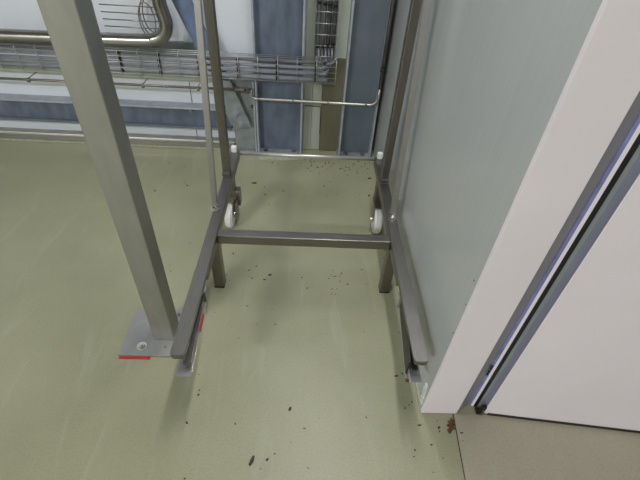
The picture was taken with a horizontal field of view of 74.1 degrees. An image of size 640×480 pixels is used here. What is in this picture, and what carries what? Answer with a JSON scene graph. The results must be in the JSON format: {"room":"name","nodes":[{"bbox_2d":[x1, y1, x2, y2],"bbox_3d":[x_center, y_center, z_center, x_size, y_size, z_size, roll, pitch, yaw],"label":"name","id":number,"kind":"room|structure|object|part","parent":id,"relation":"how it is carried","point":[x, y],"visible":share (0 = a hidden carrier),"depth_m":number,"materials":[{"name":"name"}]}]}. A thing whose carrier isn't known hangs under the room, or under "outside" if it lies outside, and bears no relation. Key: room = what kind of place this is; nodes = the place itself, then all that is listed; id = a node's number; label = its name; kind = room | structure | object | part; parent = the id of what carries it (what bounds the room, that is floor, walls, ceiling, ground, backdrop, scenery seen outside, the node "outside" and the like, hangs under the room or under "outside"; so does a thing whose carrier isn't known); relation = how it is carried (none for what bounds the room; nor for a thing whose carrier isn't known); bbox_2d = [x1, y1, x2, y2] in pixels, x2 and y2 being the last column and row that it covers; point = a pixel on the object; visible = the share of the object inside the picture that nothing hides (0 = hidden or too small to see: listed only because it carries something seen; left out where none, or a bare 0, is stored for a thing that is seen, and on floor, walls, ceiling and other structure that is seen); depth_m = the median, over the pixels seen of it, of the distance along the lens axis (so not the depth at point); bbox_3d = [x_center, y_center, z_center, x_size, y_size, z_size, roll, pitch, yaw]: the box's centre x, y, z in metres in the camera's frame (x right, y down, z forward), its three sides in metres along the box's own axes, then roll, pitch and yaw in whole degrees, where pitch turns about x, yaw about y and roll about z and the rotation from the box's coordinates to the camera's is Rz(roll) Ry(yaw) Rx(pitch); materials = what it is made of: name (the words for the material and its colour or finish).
{"room":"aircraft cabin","nodes":[
{"label":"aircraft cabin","id":0,"kind":"room"},
{"bbox_2d":[0,0,323,147],"bbox_3d":[-2.868,-2.698,0.983,6.950,5.200,0.150,2,42,-2],"label":"wall","id":1,"kind":"structure","parent":0,"point":[234,24],"depth_m":2.36,"materials":[{"name":"white paint"}]},
{"bbox_2d":[0,40,197,53],"bbox_3d":[-1.305,-1.085,2.321,1.300,0.060,0.022,2,42,-2],"label":"trim","id":2,"kind":"structure","parent":1,"relation":"attached to","point":[179,45],"depth_m":2.33,"materials":[{"name":"grey metal"}]},
{"bbox_2d":[0,65,229,82],"bbox_3d":[-1.544,-0.967,2.422,2.040,0.028,0.026,2,42,-2],"label":"trim","id":3,"kind":"structure","parent":1,"relation":"attached to","point":[6,69],"depth_m":2.43,"materials":[{"name":"grey metal"}]},
{"bbox_2d":[0,93,232,129],"bbox_3d":[-1.506,-0.784,2.550,1.940,0.134,0.074,2,42,-2],"label":"channel","id":4,"kind":"object","parent":1,"relation":"attached to","point":[24,107],"visible":0.77,"depth_m":2.55,"materials":[{"name":"blue paint"}]},
{"bbox_2d":[0,127,235,149],"bbox_3d":[-1.586,-0.656,2.665,2.100,0.062,0.076,2,42,-2],"label":"baseboard","id":5,"kind":"structure","parent":1,"relation":"attached to","point":[6,133],"depth_m":2.66,"materials":[{"name":"metal"}]},
{"bbox_2d":[0,72,250,92],"bbox_3d":[-1.377,-0.908,2.384,1.975,0.034,0.110,2,42,-2],"label":"conduit","id":6,"kind":"object","parent":1,"relation":"attached to","point":[236,89],"visible":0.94,"depth_m":2.37,"materials":[{"name":"metal"}]},
{"bbox_2d":[99,0,157,33],"bbox_3d":[-0.956,-1.156,2.185,0.280,0.189,0.126,2,42,-2],"label":"guard","id":7,"kind":"object","parent":1,"relation":"attached to","point":[142,2],"visible":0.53,"depth_m":2.14,"materials":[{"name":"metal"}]},
{"bbox_2d":[303,0,315,148],"bbox_3d":[0.053,-2.530,1.042,0.048,5.188,0.020,2,42,-2],"label":"trim","id":8,"kind":"structure","parent":1,"relation":"attached to","point":[311,4],"depth_m":2.40,"materials":[{"name":"beige paint"}]},
{"bbox_2d":[310,58,323,148],"bbox_3d":[-0.021,-0.812,2.581,0.058,0.573,0.012,2,42,-2],"label":"trim","id":9,"kind":"structure","parent":1,"relation":"attached to","point":[317,89],"depth_m":2.61,"materials":[{"name":"beige paint"}]},
{"bbox_2d":[315,0,337,56],"bbox_3d":[0.150,-2.749,0.856,0.114,4.604,0.008,2,42,-2],"label":"trim","id":10,"kind":"structure","parent":1,"relation":"attached to","point":[316,52],"depth_m":2.29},
{"bbox_2d":[319,57,345,150],"bbox_3d":[0.073,-0.808,2.577,0.129,0.583,0.024,2,42,-2],"label":"trim","id":11,"kind":"structure","parent":1,"relation":"attached to","point":[330,114],"depth_m":2.57,"materials":[{"name":"brown paint"}]},
{"bbox_2d":[335,0,350,58],"bbox_3d":[0.244,-2.741,0.854,0.072,4.604,0.022,2,42,-2],"label":"trim","id":12,"kind":"structure","parent":1,"relation":"attached to","point":[344,5],"depth_m":2.27,"materials":[{"name":"beige paint"}]},
{"bbox_2d":[371,42,388,149],"bbox_3d":[0.474,-2.519,1.064,0.018,5.188,0.008,2,42,-2],"label":"trim","id":13,"kind":"structure","parent":1,"relation":"attached to","point":[388,42],"depth_m":2.63,"materials":[{"name":"grey metal"}]},
{"bbox_2d":[0,140,619,479],"bbox_3d":[-2.116,2.369,-0.649,8.700,0.100,9.900,2,42,-2],"label":"floor","id":14,"kind":"structure","parent":0,"point":[71,409],"depth_m":1.64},
{"bbox_2d":[37,0,181,356],"bbox_3d":[-0.506,-1.573,-0.076,0.196,5.190,0.214,2,42,-2],"label":"steel post","id":15,"kind":"object","parent":14,"relation":"on","point":[72,27],"visible":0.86,"depth_m":1.10,"materials":[{"name":"silver metal"}]},
{"bbox_3d":[-0.648,0.358,1.646,0.196,0.008,0.214,2,42,-2],"label":"plate","id":16,"kind":"part","parent":15,"relation":"part of","materials":[{"name":"metal"}]},
{"bbox_2d":[118,356,150,359],"bbox_3d":[-0.684,0.435,1.562,0.114,0.001,0.010,2,42,-2],"label":"tape","id":17,"kind":"object","parent":14,"relation":"on","point":[120,357],"visible":1,"depth_m":1.56,"materials":[{"name":"red plastic"}]},
{"bbox_2d":[230,79,257,151],"bbox_3d":[-0.458,-0.742,2.558,0.147,0.455,0.090,2,42,-2],"label":"gusset plate","id":18,"kind":"object","parent":14,"relation":"on","point":[246,138],"visible":0.7,"depth_m":2.56,"materials":[{"name":"metal"}]},
{"bbox_2d":[172,0,250,127],"bbox_3d":[-0.618,-1.006,2.264,0.451,0.878,0.041,2,42,-2],"label":"diagonal brace","id":19,"kind":"object","parent":18,"relation":"attached to","point":[237,117],"visible":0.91,"depth_m":2.37,"materials":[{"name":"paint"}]},
{"bbox_3d":[-0.505,-0.788,2.465,0.192,0.297,0.009,2,42,-2],"label":"plate","id":20,"kind":"part","parent":19,"relation":"part of","materials":[{"name":"grey metal"}]},
{"bbox_2d":[248,455,253,465],"bbox_3d":[-0.212,0.686,1.317,0.012,0.004,0.034,17,43,13],"label":"crumb","id":21,"kind":"object","parent":14,"relation":"on","point":[252,457],"visible":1,"depth_m":1.32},
{"bbox_2d":[250,0,305,153],"bbox_3d":[-0.118,-2.500,0.995,0.290,5.190,0.125,2,42,-2],"label":"steel column","id":22,"kind":"structure","parent":14,"relation":"on","point":[278,26],"depth_m":2.40,"materials":[{"name":"blue metal"}]},
{"bbox_2d":[0,43,337,85],"bbox_3d":[-1.133,-0.964,2.272,2.450,0.136,0.049,2,42,-2],"label":"cable tray","id":23,"kind":"object","parent":22,"relation":"attached to","point":[13,44],"visible":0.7,"depth_m":2.27,"materials":[{"name":"metal"}]},
{"bbox_2d":[0,0,172,47],"bbox_3d":[-1.317,-1.362,1.858,1.219,0.984,0.070,2,42,-2],"label":"pipe","id":24,"kind":"object","parent":23,"relation":"attached to","point":[158,38],"visible":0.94,"depth_m":2.13,"materials":[{"name":"metal"}]},
{"bbox_2d":[0,54,326,76],"bbox_3d":[-1.113,-0.953,2.280,2.311,0.032,0.043,2,42,-2],"label":"cable","id":25,"kind":"object","parent":23,"relation":"in","point":[254,70],"visible":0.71,"depth_m":2.29,"materials":[{"name":"black rubber"}]},
{"bbox_2d":[0,49,326,69],"bbox_3d":[-1.123,-0.977,2.259,2.328,0.026,0.037,2,42,-2],"label":"cable","id":26,"kind":"object","parent":23,"relation":"in","point":[7,50],"visible":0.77,"depth_m":2.27,"materials":[{"name":"black rubber"}]},
{"bbox_2d":[0,60,327,82],"bbox_3d":[-1.102,-0.927,2.304,2.297,0.036,0.043,2,42,-2],"label":"cable","id":27,"kind":"object","parent":23,"relation":"in","point":[130,69],"visible":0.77,"depth_m":2.31,"materials":[{"name":"black rubber"}]},
{"bbox_2d":[0,45,327,64],"bbox_3d":[-1.131,-1.001,2.238,2.348,0.032,0.034,2,42,-2],"label":"cable","id":28,"kind":"object","parent":23,"relation":"in","point":[9,46],"visible":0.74,"depth_m":2.25,"materials":[{"name":"black rubber"}]},
{"bbox_2d":[319,48,327,76],"bbox_3d":[0.023,-0.962,2.306,0.056,0.149,0.033,2,42,-2],"label":"cable","id":29,"kind":"object","parent":23,"relation":"in","point":[321,48],"visible":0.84,"depth_m":2.28,"materials":[{"name":"grey plastic"}]},
{"bbox_2d":[314,0,338,59],"bbox_3d":[0.078,-1.738,1.654,0.116,2.000,0.058,2,42,-2],"label":"cable tray","id":30,"kind":"object","parent":23,"relation":"attached to","point":[332,12],"visible":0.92,"depth_m":2.20,"materials":[{"name":"metal"}]},
{"bbox_2d":[316,0,321,51],"bbox_3d":[0.038,-1.728,1.647,0.020,1.910,0.030,2,42,-2],"label":"cable","id":31,"kind":"object","parent":30,"relation":"in","point":[319,1],"visible":0.98,"depth_m":2.19,"materials":[{"name":"black rubber"}]},
{"bbox_2d":[320,0,326,51],"bbox_3d":[0.064,-1.727,1.648,0.024,1.910,0.034,2,42,-2],"label":"cable","id":32,"kind":"object","parent":30,"relation":"in","point":[324,1],"visible":0.94,"depth_m":2.19,"materials":[{"name":"black rubber"}]},
{"bbox_2d":[325,0,332,51],"bbox_3d":[0.091,-1.726,1.649,0.028,1.910,0.038,2,42,-2],"label":"cable","id":33,"kind":"object","parent":30,"relation":"in","point":[329,15],"visible":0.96,"depth_m":2.19,"materials":[{"name":"black rubber"}]},
{"bbox_2d":[330,1,337,51],"bbox_3d":[0.117,-1.725,1.650,0.026,1.910,0.036,2,42,-2],"label":"cable","id":34,"kind":"object","parent":30,"relation":"in","point":[335,5],"visible":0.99,"depth_m":2.19,"materials":[{"name":"black rubber"}]},
{"bbox_2d":[326,49,336,64],"bbox_3d":[0.063,-0.986,2.285,0.056,0.083,0.033,2,42,-2],"label":"cable","id":35,"kind":"object","parent":23,"relation":"in","point":[331,49],"visible":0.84,"depth_m":2.29,"materials":[{"name":"grey plastic"}]},
{"bbox_3d":[-0.260,-0.570,2.715,0.290,0.012,0.122,2,42,-2],"label":"plate","id":36,"kind":"part","parent":22,"relation":"part of","materials":[{"name":"grey metal"}]},
{"bbox_2d":[258,156,302,160],"bbox_3d":[-0.246,-0.510,2.655,0.285,0.004,0.044,2,42,-2],"label":"grout patch","id":37,"kind":"object","parent":14,"relation":"on","point":[259,157],"visible":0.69,"depth_m":2.65,"materials":[{"name":"grey concrete"}]},
{"bbox_2d":[170,0,430,382],"bbox_3d":[-0.024,-0.614,1.176,0.794,2.150,1.209,2,42,-2],"label":"rack","id":38,"kind":"object","parent":14,"relation":"on","point":[225,207],"visible":1,"depth_m":1.65,"materials":[{"name":"silver metal"}]},
{"bbox_3d":[-0.420,0.228,1.375,0.045,0.019,0.352,2,42,-2],"label":"arm","id":39,"kind":"part","parent":38,"relation":"part of","materials":[{"name":"silver metal"}]},
{"bbox_3d":[-0.424,-0.153,1.824,0.043,0.044,0.840,2,42,-2],"label":"rail","id":40,"kind":"part","parent":38,"relation":"part of","materials":[{"name":"silver metal"}]},
{"bbox_3d":[-0.429,0.095,1.768,0.042,0.250,0.045,2,42,-2],"label":"leg","id":41,"kind":"part","parent":38,"relation":"part of","materials":[{"name":"silver metal"}]},
{"bbox_3d":[-0.432,-0.267,2.064,0.038,0.104,0.040,2,42,-2],"label":"leg","id":42,"kind":"part","parent":38,"relation":"part of","materials":[{"name":"silver metal"}]},
{"bbox_3d":[0.292,-0.240,2.093,0.041,0.104,0.040,2,42,-2],"label":"leg","id":43,"kind":"part","parent":38,"relation":"part of","materials":[{"name":"silver metal"}]},
{"bbox_3d":[0.290,0.121,1.797,0.042,0.250,0.045,2,42,-2],"label":"leg","id":44,"kind":"part","parent":38,"relation":"part of","materials":[{"name":"silver metal"}]},
{"bbox_3d":[0.300,-0.125,1.854,0.043,0.044,0.840,2,42,-2],"label":"rail","id":45,"kind":"part","parent":38,"relation":"part of","materials":[{"name":"silver metal"}]},
{"bbox_3d":[0.304,0.255,1.404,0.045,0.019,0.352,2,42,-2],"label":"arm","id":46,"kind":"part","parent":38,"relation":"part of","materials":[{"name":"silver metal"}]},
{"bbox_2d":[336,0,390,156],"bbox_3d":[0.357,-2.482,1.014,0.223,5.190,0.125,2,42,-2],"label":"steel column","id":47,"kind":"structure","parent":14,"relation":"on","point":[368,21],"depth_m":2.40,"materials":[{"name":"blue metal"}]},
{"bbox_2d":[250,0,394,106],"bbox_3d":[0.042,-1.738,1.611,0.749,2.546,0.034,2,42,-2],"label":"conduit","id":48,"kind":"object","parent":47,"relation":"attached to","point":[382,69],"visible":0.99,"depth_m":2.42,"materials":[{"name":"metal"}]},
{"bbox_3d":[0.215,-0.552,2.734,0.223,0.012,0.122,2,42,-2],"label":"plate","id":49,"kind":"part","parent":47,"relation":"part of","materials":[{"name":"grey metal"}]},
{"bbox_2d":[446,417,454,432],"bbox_3d":[0.442,0.627,1.433,0.027,0.007,0.059,22,45,19],"label":"dry leaf","id":50,"kind":"object","parent":14,"relation":"on","point":[450,425],"visible":1,"depth_m":1.43,"materials":[{"name":"brown plant"}]},
{"bbox_2d":[453,414,464,478],"bbox_3d":[0.416,1.231,0.760,0.008,0.001,1.892,4,42,0],"label":"trim","id":51,"kind":"structure","parent":14,"relation":"on","point":[453,414],"depth_m":1.39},
{"bbox_2d":[372,0,602,407],"bbox_3d":[0.545,-1.933,0.406,0.120,5.200,1.766,2,42,-2],"label":"wall","id":52,"kind":"structure","parent":0,"point":[493,74],"depth_m":1.15,"materials":[{"name":"white paint"}]},
{"bbox_2d":[371,150,420,406],"bbox_3d":[0.345,-0.004,2.131,0.006,0.012,1.758,2,42,-2],"label":"baseboard","id":53,"kind":"structure","parent":52,"relation":"attached to","point":[371,150],"depth_m":1.52,"materials":[{"name":"plastic"}]},
{"bbox_2d":[421,0,639,412],"bbox_3d":[0.554,-1.342,-0.257,0.123,5.198,0.013,2,42,-2],"label":"trim","id":54,"kind":"structure","parent":52,"relation":"attached to","point":[602,84],"depth_m":0.83,"materials":[{"name":"white paint"}]},
{"bbox_2d":[458,91,639,410],"bbox_3d":[0.561,-0.206,0.786,0.077,2.116,0.026,-10,44,-16],"label":"trim","id":55,"kind":"structure","parent":52,"relation":"attached to","point":[629,123],"depth_m":0.96,"materials":[{"name":"metal"}]},
{"bbox_2d":[454,414,639,479],"bbox_3d":[1.248,1.262,0.793,1.750,0.001,1.890,2,42,-2],"label":"floor","id":56,"kind":"structure","parent":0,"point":[492,447],"depth_m":1.39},
{"bbox_3d":[1.193,-2.150,-0.891,1.050,3.080,0.120,2,42,-2],"label":"lintel","id":57,"kind":"object","parent":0,"visible":0},
{"bbox_2d":[473,133,639,432],"bbox_3d":[1.066,-0.150,0.767,0.950,2.118,0.051,6,42,2],"label":"door","id":58,"kind":"structure","parent":57,"relation":"attached to","point":[574,359],"depth_m":1.16,"materials":[{"name":"white paint"}]}
]}

